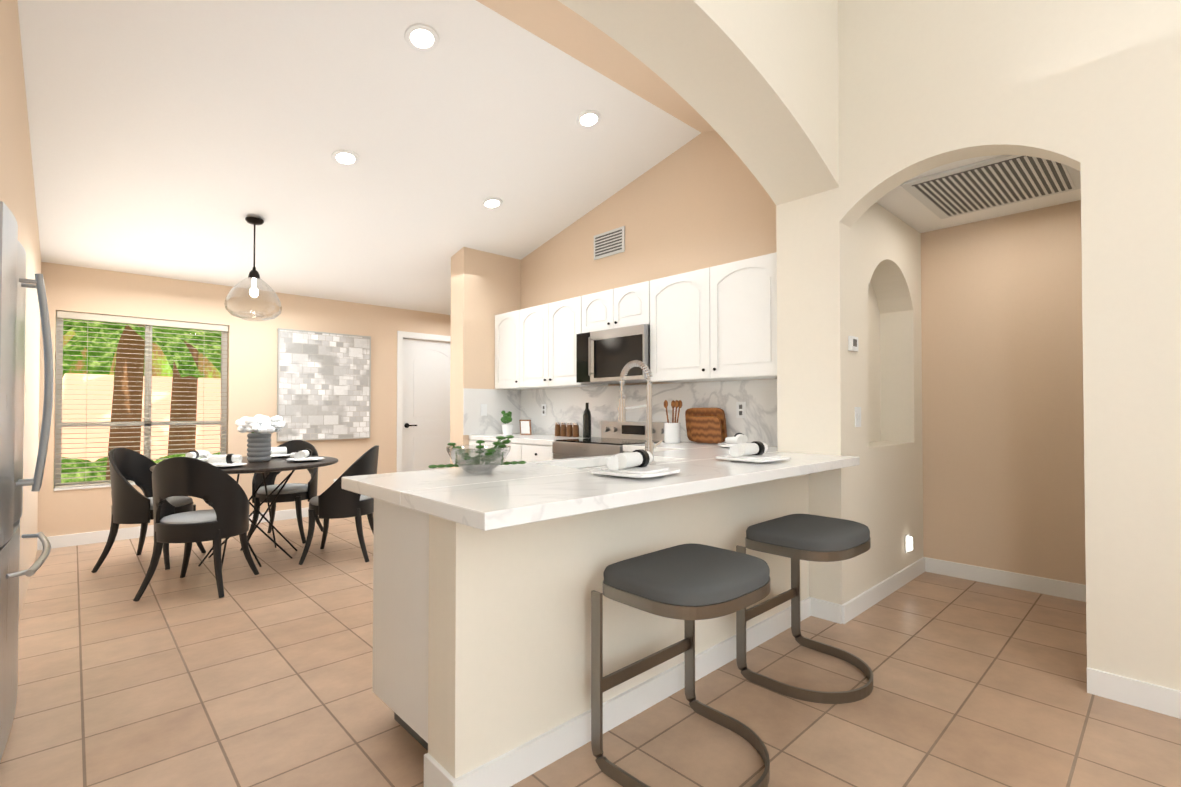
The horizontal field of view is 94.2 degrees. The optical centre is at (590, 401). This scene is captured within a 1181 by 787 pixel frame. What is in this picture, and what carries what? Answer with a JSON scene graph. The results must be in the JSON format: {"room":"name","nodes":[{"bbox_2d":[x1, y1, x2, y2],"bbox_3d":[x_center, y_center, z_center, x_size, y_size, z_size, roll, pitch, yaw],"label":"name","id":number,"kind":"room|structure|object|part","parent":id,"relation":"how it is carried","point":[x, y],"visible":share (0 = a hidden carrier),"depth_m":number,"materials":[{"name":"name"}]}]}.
{"room":"kitchen","nodes":[
{"label":"kitchen","id":0,"kind":"room"},
{"bbox_2d":[0,0,40,623],"bbox_3d":[-0.973,-0.782,0.597,0.210,3.900,10.700,1,-1,-43],"label":"wall","id":1,"kind":"structure","parent":0,"point":[17,193],"depth_m":2.79,"materials":[{"name":"beige paint"}]},
{"bbox_2d":[38,262,450,536],"bbox_3d":[-3.225,-0.131,5.928,5.700,2.750,0.160,1,-1,-43],"label":"wall","id":2,"kind":"structure","parent":0,"point":[251,368],"depth_m":5.55,"materials":[{"name":"beige paint"}]},
{"bbox_2d":[54,311,226,490],"bbox_3d":[-4.093,-0.006,5.083,1.236,1.519,0.147,1,-1,-43],"label":"window","id":3,"kind":"structure","parent":2,"relation":"in","point":[147,380],"depth_m":5.08,"materials":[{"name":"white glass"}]},
{"bbox_2d":[55,311,227,487],"bbox_3d":[-4.082,-0.016,5.071,1.224,1.496,0.060,1,-1,-43],"label":"window blinds","id":4,"kind":"object","parent":3,"relation":"attached to","point":[126,320],"visible":0.9,"depth_m":4.97,"materials":[{"name":"white plastic"}]},
{"bbox_2d":[37,507,308,549],"bbox_3d":[-3.453,1.190,5.575,3.050,0.100,0.014,1,-1,-43],"label":"baseboard","id":5,"kind":"structure","parent":2,"relation":"attached to","point":[68,540],"depth_m":4.82,"materials":[{"name":"white wood"}]},
{"bbox_2d":[277,328,370,440],"bbox_3d":[-2.923,-0.173,6.075,0.964,1.184,0.038,1,-1,-43],"label":"canvas art","id":6,"kind":"object","parent":2,"relation":"attached to","point":[323,385],"visible":0.94,"depth_m":6.04,"materials":[{"name":"silver fabric"}]},
{"bbox_2d":[396,331,450,471],"bbox_3d":[-2.043,0.202,7.002,0.930,2.115,0.133,1,-1,-43],"label":"door frame","id":7,"kind":"structure","parent":2,"relation":"attached to","point":[401,335],"depth_m":6.67,"materials":[{"name":"white wood"}]},
{"bbox_2d":[402,339,450,471],"bbox_3d":[-2.030,0.241,6.988,0.776,2.030,0.099,1,-1,-43],"label":"door","id":8,"kind":"structure","parent":2,"relation":"in","point":[426,402],"depth_m":6.95,"materials":[{"name":"white wood"}]},
{"bbox_2d":[17,0,714,314],"bbox_3d":[-1.575,-1.648,4.200,5.700,1.044,5.050,1,-1,-43],"label":"ceiling","id":9,"kind":"structure","parent":0,"point":[178,139],"depth_m":3.65,"materials":[{"name":"paint"}]},
{"bbox_2d":[224,217,281,320],"bbox_3d":[-2.697,-1.055,4.405,0.396,0.816,0.396,1,-1,-43],"label":"pendant light","id":10,"kind":"object","parent":9,"relation":"hanging from","point":[253,276],"visible":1,"depth_m":4.38,"materials":[{"name":"glass"}]},
{"bbox_3d":[-2.697,-0.820,4.402,0.396,0.345,0.396,1,-1,-43],"label":"lamp shade","id":11,"kind":"part","parent":10,"relation":"part of","materials":[{"name":"clear glass"}]},
{"bbox_3d":[-2.697,-0.912,4.403,0.064,0.150,0.064,1,-1,-43],"label":"bulb","id":12,"kind":"part","parent":10,"relation":"part of","materials":[{"name":"white glass"}]},
{"bbox_2d":[331,149,359,165],"bbox_3d":[-1.723,-1.713,3.862,0.184,0.046,0.180,1,-1,-43],"label":"recessed light","id":13,"kind":"object","parent":9,"relation":"in","point":[343,157],"visible":1,"depth_m":3.85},
{"bbox_2d":[404,23,438,51],"bbox_3d":[-0.921,-1.985,3.001,0.184,0.046,0.180,1,-1,-43],"label":"recessed light","id":14,"kind":"object","parent":9,"relation":"in","point":[419,37],"visible":1,"depth_m":2.99,"materials":[{"name":"white plastic"}]},
{"bbox_2d":[481,197,502,208],"bbox_3d":[-0.842,-1.699,4.706,0.184,0.046,0.180,1,-1,-43],"label":"recessed light","id":15,"kind":"object","parent":9,"relation":"in","point":[491,203],"visible":1,"depth_m":4.70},
{"bbox_2d":[576,110,601,128],"bbox_3d":[-0.012,-1.975,3.844,0.184,0.046,0.180,1,-1,-43],"label":"recessed light","id":16,"kind":"object","parent":9,"relation":"in","point":[586,119],"visible":1,"depth_m":3.84,"materials":[{"name":"white plastic"}]},
{"bbox_2d":[450,247,520,467],"bbox_3d":[-1.081,-0.164,5.703,0.690,2.810,0.250,1,-1,-43],"label":"wall","id":17,"kind":"structure","parent":0,"point":[485,288],"depth_m":5.51,"materials":[{"name":"beige paint"}]},
{"bbox_2d":[0,512,1180,786],"bbox_3d":[0.043,1.266,3.244,9.400,0.120,13.200,1,-1,-43],"label":"floor","id":18,"kind":"structure","parent":0,"point":[192,678],"depth_m":2.21,"materials":[{"name":"tile"}]},
{"bbox_2d":[0,201,52,760],"bbox_3d":[-2.400,0.269,1.750,0.976,1.792,0.953,1,-1,-43],"label":"fridge","id":19,"kind":"object","parent":18,"relation":"on","point":[14,282],"visible":1,"depth_m":1.85,"materials":[{"name":"silver metal"}]},
{"bbox_2d":[91,448,205,572],"bbox_3d":[-3.336,0.788,4.185,0.514,0.878,0.523,0,-1,-8],"label":"chair","id":20,"kind":"object","parent":18,"relation":"on","point":[131,504],"visible":0.75,"depth_m":3.99,"materials":[{"name":"black paint"}]},
{"bbox_3d":[-3.313,0.765,4.189,0.456,0.048,0.456,0,-1,-8],"label":"seat","id":21,"kind":"part","parent":20,"relation":"part of","materials":[{"name":"grey fabric"}]},
{"bbox_2d":[133,457,258,601],"bbox_3d":[-2.550,0.779,3.600,0.523,0.878,0.514,0,-1,-8],"label":"chair","id":22,"kind":"object","parent":18,"relation":"on","point":[222,493],"visible":1,"depth_m":3.42,"materials":[{"name":"black paint"}]},
{"bbox_3d":[-2.554,0.757,3.623,0.456,0.048,0.456,0,-1,-8],"label":"seat","id":23,"kind":"part","parent":22,"relation":"part of","materials":[{"name":"grey fabric"}]},
{"bbox_2d":[150,456,337,566],"bbox_3d":[-2.651,0.845,4.284,1.240,0.753,1.240,1,-1,-43],"label":"dining table","id":24,"kind":"object","parent":18,"relation":"on","point":[277,464],"visible":0.56,"depth_m":4.18,"materials":[{"name":"brown wood"}]},
{"bbox_2d":[185,450,207,457],"bbox_3d":[-3.046,0.420,4.232,0.268,0.093,0.268,-1,-1,44],"label":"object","id":25,"kind":"object","parent":24,"relation":"on","point":[192,454],"depth_m":4.16,"materials":[{"name":"white ceramic"}]},
{"bbox_2d":[196,452,246,467],"bbox_3d":[-2.592,0.415,3.895,0.268,0.093,0.268,-1,-1,44],"label":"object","id":26,"kind":"object","parent":24,"relation":"on","point":[229,460],"depth_m":3.89,"materials":[{"name":"white ceramic"}]},
{"bbox_2d":[235,414,284,461],"bbox_3d":[-2.597,0.284,4.322,0.334,0.368,0.346,1,-1,-43],"label":"vase","id":27,"kind":"object","parent":24,"relation":"on","point":[261,428],"visible":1,"depth_m":4.25,"materials":[{"name":"grey ceramic"}]},
{"bbox_2d":[270,446,285,457],"bbox_3d":[-2.709,0.427,4.686,0.268,0.093,0.268,-1,-1,44],"label":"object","id":28,"kind":"object","parent":24,"relation":"on","point":[275,451],"depth_m":4.62,"materials":[{"name":"white ceramic"}]},
{"bbox_2d":[280,448,324,461],"bbox_3d":[-2.255,0.422,4.349,0.268,0.093,0.268,-1,-1,44],"label":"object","id":29,"kind":"object","parent":24,"relation":"on","point":[304,455],"depth_m":4.34,"materials":[{"name":"white ceramic"}]},
{"bbox_2d":[247,440,322,543],"bbox_3d":[-2.751,0.799,4.970,0.523,0.878,0.514,0,-1,-8],"label":"chair","id":30,"kind":"object","parent":18,"relation":"on","point":[297,493],"visible":0.6,"depth_m":4.88,"materials":[{"name":"black paint"}]},
{"bbox_3d":[-2.747,0.776,4.948,0.456,0.048,0.456,0,-1,-8],"label":"seat","id":31,"kind":"part","parent":30,"relation":"part of","materials":[{"name":"grey fabric"}]},
{"bbox_2d":[299,445,378,564],"bbox_3d":[-1.965,0.790,4.385,0.514,0.878,0.523,0,-1,-8],"label":"chair","id":32,"kind":"object","parent":18,"relation":"on","point":[334,500],"visible":0.81,"depth_m":4.19,"materials":[{"name":"black paint"}]},
{"bbox_3d":[-1.988,0.768,4.382,0.456,0.048,0.456,0,-1,-8],"label":"seat","id":33,"kind":"part","parent":32,"relation":"part of","materials":[{"name":"grey fabric"}]},
{"bbox_2d":[373,501,556,786],"bbox_3d":[-0.488,0.757,2.059,0.468,0.864,0.504,1,-1,-43],"label":"base cabinet","id":34,"kind":"object","parent":18,"relation":"on","point":[485,584],"depth_m":1.72,"materials":[{"name":"beige paint"}]},
{"bbox_2d":[341,445,789,504],"bbox_3d":[0.243,0.312,2.796,2.738,0.045,0.506,1,-1,-43],"label":"countertop","id":35,"kind":"structure","parent":34,"relation":"on","point":[381,487],"depth_m":2.11,"materials":[{"name":"white stone"}]},
{"bbox_2d":[428,435,525,472],"bbox_3d":[-0.496,0.207,2.207,0.336,0.146,0.367,1,-1,-43],"label":"bowl","id":36,"kind":"object","parent":35,"relation":"on","point":[460,456],"visible":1,"depth_m":2.14,"materials":[{"name":"clear glass"}]},
{"bbox_2d":[501,410,512,434],"bbox_3d":[-0.828,0.206,5.461,0.126,0.242,0.165,1,-1,-43],"label":"plant pot","id":37,"kind":"object","parent":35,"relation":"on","point":[507,428],"visible":1,"depth_m":5.42,"materials":[{"name":"white ceramic"}]},
{"bbox_2d":[519,420,531,434],"bbox_3d":[-0.646,0.253,5.462,0.120,0.150,0.034,0,-1,22],"label":"frame","id":38,"kind":"object","parent":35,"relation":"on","point":[525,427],"visible":1,"depth_m":5.45,"materials":[{"name":"brown wood"}]},
{"bbox_2d":[555,422,578,436],"bbox_3d":[-0.220,0.257,5.082,0.060,0.128,0.315,1,-1,-43],"label":"jars","id":39,"kind":"object","parent":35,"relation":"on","point":[562,429],"depth_m":5.04,"materials":[{"name":"brown glass"}]},
{"bbox_2d":[583,403,590,437],"bbox_3d":[-0.030,0.163,4.868,0.076,0.310,0.074,1,-1,-43],"label":"bottle","id":40,"kind":"object","parent":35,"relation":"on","point":[587,414],"depth_m":4.84,"materials":[{"name":"black glass"}]},
{"bbox_2d":[664,400,681,442],"bbox_3d":[0.614,0.147,4.113,0.122,0.321,0.123,1,-1,-43],"label":"utensil crock","id":41,"kind":"object","parent":35,"relation":"on","point":[672,432],"visible":1,"depth_m":4.08,"materials":[{"name":"white ceramic"}]},
{"bbox_2d":[685,408,726,443],"bbox_3d":[0.839,0.173,4.052,0.099,0.262,0.340,1,-1,-43],"label":"cutting boards","id":42,"kind":"object","parent":35,"relation":"on","point":[705,425],"visible":0.96,"depth_m":4.01,"materials":[{"name":"brown wood"}]},
{"bbox_2d":[726,433,746,437],"bbox_3d":[0.994,0.254,3.634,0.281,0.093,0.281,0,-1,8],"label":"place setting","id":43,"kind":"object","parent":35,"relation":"on","point":[738,435],"depth_m":3.58,"materials":[{"name":"white ceramic"}]},
{"bbox_2d":[397,453,859,532],"bbox_3d":[0.396,0.305,2.327,2.317,0.045,0.560,1,-1,-43],"label":"countertop","id":44,"kind":"structure","parent":34,"relation":"on","point":[483,506],"depth_m":1.76,"materials":[{"name":"white stone"}]},
{"bbox_2d":[589,449,680,477],"bbox_3d":[0.171,0.232,2.102,0.281,0.093,0.281,-1,-1,38],"label":"place setting","id":45,"kind":"object","parent":44,"relation":"on","point":[634,464],"depth_m":2.03,"materials":[{"name":"white ceramic"}]},
{"bbox_2d":[617,360,661,464],"bbox_3d":[0.233,0.045,2.576,0.120,0.481,0.225,1,-1,-43],"label":"faucet","id":46,"kind":"object","parent":44,"relation":"on","point":[622,408],"visible":0.96,"depth_m":2.51,"materials":[{"name":"silver metal"}]},
{"bbox_2d":[716,437,790,462],"bbox_3d":[0.789,0.240,2.671,0.280,0.093,0.280,1,-1,-37],"label":"place setting","id":47,"kind":"object","parent":44,"relation":"on","point":[741,450],"depth_m":2.62,"materials":[{"name":"white ceramic"}]},
{"bbox_2d":[469,440,488,465],"bbox_3d":[-0.823,0.806,5.456,0.629,0.864,0.437,1,-1,-43],"label":"base cabinet","id":48,"kind":"object","parent":18,"relation":"on","point":[471,442],"depth_m":5.31,"materials":[{"name":"white wood"}]},
{"bbox_2d":[489,441,516,462],"bbox_3d":[-0.523,0.801,5.138,0.629,0.864,0.438,1,-1,-43],"label":"base cabinet","id":49,"kind":"object","parent":18,"relation":"on","point":[512,455],"depth_m":4.87,"materials":[{"name":"white wood"}]},
{"bbox_2d":[517,443,554,461],"bbox_3d":[-0.223,0.797,4.819,0.629,0.864,0.437,1,-1,-43],"label":"base cabinet","id":50,"kind":"object","parent":18,"relation":"on","point":[525,452],"depth_m":4.64,"materials":[{"name":"white wood"}]},
{"bbox_2d":[557,509,620,724],"bbox_3d":[-0.193,0.761,2.338,0.345,0.864,0.504,1,-1,-43],"label":"base cabinet","id":51,"kind":"object","parent":18,"relation":"on","point":[586,545],"depth_m":1.92,"materials":[{"name":"beige paint"}]},
{"bbox_2d":[552,421,671,459],"bbox_3d":[0.161,0.692,4.353,0.684,1.060,0.756,1,-1,-43],"label":"range","id":52,"kind":"object","parent":18,"relation":"on","point":[616,436],"visible":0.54,"depth_m":4.35,"materials":[{"name":"silver metal"}]},
{"bbox_2d":[573,465,704,692],"bbox_3d":[0.148,0.766,2.659,0.590,0.864,0.504,1,-1,-43],"label":"base cabinet","id":53,"kind":"object","parent":18,"relation":"on","point":[645,529],"depth_m":2.19,"materials":[{"name":"beige paint"}]},
{"bbox_2d":[591,543,769,786],"bbox_3d":[0.345,0.857,1.807,0.524,0.658,0.456,1,-1,-43],"label":"stool","id":54,"kind":"object","parent":18,"relation":"on","point":[689,584],"visible":1,"depth_m":1.75,"materials":[{"name":"grey leather"}]},
{"bbox_3d":[0.340,0.556,1.816,0.520,0.056,0.407,1,-1,-43],"label":"seat","id":55,"kind":"part","parent":54,"relation":"part of","materials":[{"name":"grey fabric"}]},
{"bbox_2d":[705,485,744,648],"bbox_3d":[0.482,0.770,2.974,0.420,0.864,0.504,1,-1,-43],"label":"base cabinet","id":56,"kind":"object","parent":18,"relation":"on","point":[725,510],"depth_m":2.53,"materials":[{"name":"beige paint"}]},
{"bbox_2d":[745,481,784,628],"bbox_3d":[0.794,0.774,3.268,0.437,0.864,0.504,1,-1,-43],"label":"base cabinet","id":57,"kind":"object","parent":18,"relation":"on","point":[766,502],"depth_m":2.80,"materials":[{"name":"beige paint"}]},
{"bbox_2d":[736,514,872,703],"bbox_3d":[0.978,0.865,2.404,0.524,0.658,0.456,1,-1,-43],"label":"stool","id":58,"kind":"object","parent":18,"relation":"on","point":[796,538],"visible":1,"depth_m":2.31,"materials":[{"name":"grey leather"}]},
{"bbox_3d":[0.973,0.564,2.413,0.520,0.056,0.407,1,-1,-43],"label":"seat","id":59,"kind":"part","parent":58,"relation":"part of","materials":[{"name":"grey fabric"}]},
{"bbox_2d":[776,187,922,604],"bbox_3d":[1.809,-0.738,3.681,1.570,3.900,0.370,1,-1,-43],"label":"wall pier","id":60,"kind":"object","parent":18,"relation":"on","point":[838,283],"visible":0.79,"depth_m":3.22,"materials":[{"name":"beige paint"}]},
{"bbox_2d":[848,336,857,351],"bbox_3d":[1.482,-0.326,3.095,0.090,0.080,0.023,1,-1,-43],"label":"thermostat","id":61,"kind":"object","parent":60,"relation":"attached to","point":[853,343],"depth_m":3.07,"materials":[{"name":"white plastic"}]},
{"bbox_2d":[855,407,860,426],"bbox_3d":[1.535,0.088,3.146,0.075,0.115,0.013,1,-1,-43],"label":"light switch","id":62,"kind":"object","parent":60,"relation":"attached to","point":[857,409],"depth_m":3.14,"materials":[{"name":"white plastic"}]},
{"bbox_2d":[837,557,928,623],"bbox_3d":[1.881,1.159,3.457,1.434,0.100,0.014,1,-1,-43],"label":"baseboard","id":63,"kind":"structure","parent":60,"relation":"attached to","point":[849,610],"depth_m":3.32,"materials":[{"name":"white wood"}]},
{"bbox_2d":[905,534,912,552],"bbox_3d":[2.145,0.955,3.697,0.075,0.115,0.029,1,-1,-43],"label":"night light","id":64,"kind":"object","parent":60,"relation":"attached to","point":[908,543],"visible":0.96,"depth_m":3.68,"materials":[{"name":"white plastic"}]},
{"bbox_2d":[521,131,776,446],"bbox_3d":[0.305,-0.436,4.849,0.150,3.330,3.400,1,-1,-43],"label":"wall","id":65,"kind":"structure","parent":0,"point":[702,200],"depth_m":4.42,"materials":[{"name":"beige paint"}]},
{"bbox_2d":[495,311,526,389],"bbox_3d":[-0.693,-0.511,5.558,0.327,0.760,0.495,1,-1,-43],"label":"upper cabinet","id":66,"kind":"object","parent":65,"relation":"attached to","point":[505,322],"depth_m":5.49,"materials":[{"name":"white wood"}]},
{"bbox_2d":[515,297,607,389],"bbox_3d":[-0.282,-0.517,5.121,0.327,0.760,0.936,1,-1,-43],"label":"upper cabinet","id":67,"kind":"object","parent":65,"relation":"attached to","point":[545,334],"depth_m":5.00,"materials":[{"name":"white wood"}]},
{"bbox_2d":[594,226,624,259],"bbox_3d":[0.162,-1.411,4.893,0.015,0.220,0.380,1,-1,-43],"label":"air vent","id":68,"kind":"object","parent":65,"relation":"in","point":[609,243],"visible":1,"depth_m":4.88,"materials":[{"name":"white metal"}]},
{"bbox_2d":[579,281,646,333],"bbox_3d":[0.301,-0.741,4.506,0.327,0.330,0.756,1,-1,-43],"label":"upper cabinet","id":69,"kind":"object","parent":65,"relation":"attached to","point":[624,306],"depth_m":4.39,"materials":[{"name":"white wood"}]},
{"bbox_2d":[576,324,649,383],"bbox_3d":[0.263,-0.367,4.465,0.431,0.412,0.750,1,-1,-43],"label":"microwave","id":70,"kind":"object","parent":69,"relation":"attached to","point":[605,356],"visible":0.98,"depth_m":4.32,"materials":[{"name":"silver metal"}]},
{"bbox_2d":[463,379,777,446],"bbox_3d":[0.085,0.084,4.463,0.687,0.457,3.146,1,-1,-43],"label":"backsplash","id":71,"kind":"structure","parent":65,"relation":"attached to","point":[757,423],"depth_m":4.77,"materials":[{"name":"stone"}]},
{"bbox_2d":[481,404,486,415],"bbox_3d":[-1.071,0.081,5.514,0.070,0.115,0.005,1,-1,-43],"label":"outlet","id":72,"kind":"object","parent":71,"relation":"attached to","point":[483,406],"depth_m":5.51,"materials":[{"name":"white plastic"}]},
{"bbox_2d":[542,404,545,415],"bbox_3d":[-0.470,0.081,5.527,0.008,0.115,0.070,1,-1,-43],"label":"outlet","id":73,"kind":"object","parent":71,"relation":"attached to","point":[543,405],"depth_m":5.52,"materials":[{"name":"white plastic"}]},
{"bbox_2d":[736,402,745,417],"bbox_3d":[1.067,0.058,3.898,0.008,0.115,0.070,1,-1,-43],"label":"outlet","id":74,"kind":"object","parent":71,"relation":"attached to","point":[740,409],"depth_m":3.89,"materials":[{"name":"white plastic"}]},
{"bbox_2d":[647,252,776,382],"bbox_3d":[0.928,-0.536,3.838,0.327,0.760,1.065,1,-1,-43],"label":"upper cabinet","id":75,"kind":"object","parent":65,"relation":"attached to","point":[715,323],"depth_m":3.69,"materials":[{"name":"white wood"}]},
{"bbox_2d":[558,0,838,204],"bbox_3d":[0.034,-1.952,2.024,3.310,1.520,0.370,1,-1,-43],"label":"wall","id":76,"kind":"structure","parent":0,"point":[754,84],"depth_m":2.61,"materials":[{"name":"beige paint"}]},
{"bbox_2d":[877,155,1080,232],"bbox_3d":[2.372,-1.286,3.106,1.290,0.100,1.250,1,-1,-43],"label":"ceiling","id":77,"kind":"structure","parent":0,"point":[903,204],"depth_m":3.48,"materials":[{"name":"paint"}]},
{"bbox_2d":[900,155,1080,218],"bbox_3d":[2.287,-1.224,3.115,0.800,0.021,0.720,1,-1,-43],"label":"ceiling vent","id":78,"kind":"object","parent":77,"relation":"in","point":[998,181],"visible":0.92,"depth_m":3.08,"materials":[{"name":"white metal"}]},
{"bbox_2d":[838,0,1141,680],"bbox_3d":[1.821,-0.753,2.633,0.150,3.900,1.170,1,-1,-43],"label":"wall","id":79,"kind":"structure","parent":0,"point":[1090,90],"depth_m":2.33,"materials":[{"name":"beige paint"}]},
{"bbox_2d":[1087,667,1180,718],"bbox_3d":[2.159,1.140,2.128,0.014,0.100,0.350,1,-1,-43],"label":"baseboard","id":80,"kind":"structure","parent":79,"relation":"attached to","point":[1145,695],"depth_m":2.15,"materials":[{"name":"white wood"}]},
{"bbox_2d":[921,200,1085,584],"bbox_3d":[2.864,-0.139,3.588,0.150,2.700,1.200,1,-1,-43],"label":"wall","id":81,"kind":"structure","parent":0,"point":[1002,401],"depth_m":3.61,"materials":[{"name":"beige paint"}]},
{"bbox_2d":[929,558,1085,601],"bbox_3d":[2.811,1.160,3.506,0.014,0.100,1.180,1,-1,-43],"label":"baseboard","id":82,"kind":"structure","parent":81,"relation":"attached to","point":[1069,590],"depth_m":3.58,"materials":[{"name":"white wood"}]},
{"bbox_2d":[1134,0,1180,690],"bbox_3d":[3.655,-0.741,3.435,3.920,3.900,0.180,1,-1,-43],"label":"wall","id":83,"kind":"structure","parent":0,"point":[1157,23],"depth_m":2.12,"materials":[{"name":"beige paint"}]},
{"label":"outside","id":84,"kind":"structure","parent":0,"visible":0},
{"bbox_2d":[63,330,220,377],"bbox_3d":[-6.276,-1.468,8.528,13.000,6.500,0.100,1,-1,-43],"label":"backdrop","id":85,"kind":"structure","parent":84,"point":[204,364],"depth_m":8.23,"materials":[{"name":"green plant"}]},
{"bbox_3d":[-5.453,1.719,7.609,15.000,0.300,5.300,1,-1,-43],"label":"ground","id":86,"kind":"structure","parent":84,"visible":0},
{"bbox_2d":[55,319,220,482],"bbox_3d":[-5.525,-0.164,6.546,5.300,3.448,3.715,1,-1,-43],"label":"palm trees","id":87,"kind":"object","parent":86,"relation":"on","point":[121,383],"depth_m":6.20,"materials":[{"name":"green plant"}]},
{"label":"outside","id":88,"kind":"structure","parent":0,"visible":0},
{"bbox_2d":[54,373,220,461],"bbox_3d":[-6.156,0.705,8.369,13.000,2.150,0.150,1,-1,-43],"label":"wall","id":89,"kind":"structure","parent":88,"point":[83,383],"depth_m":7.69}
]}

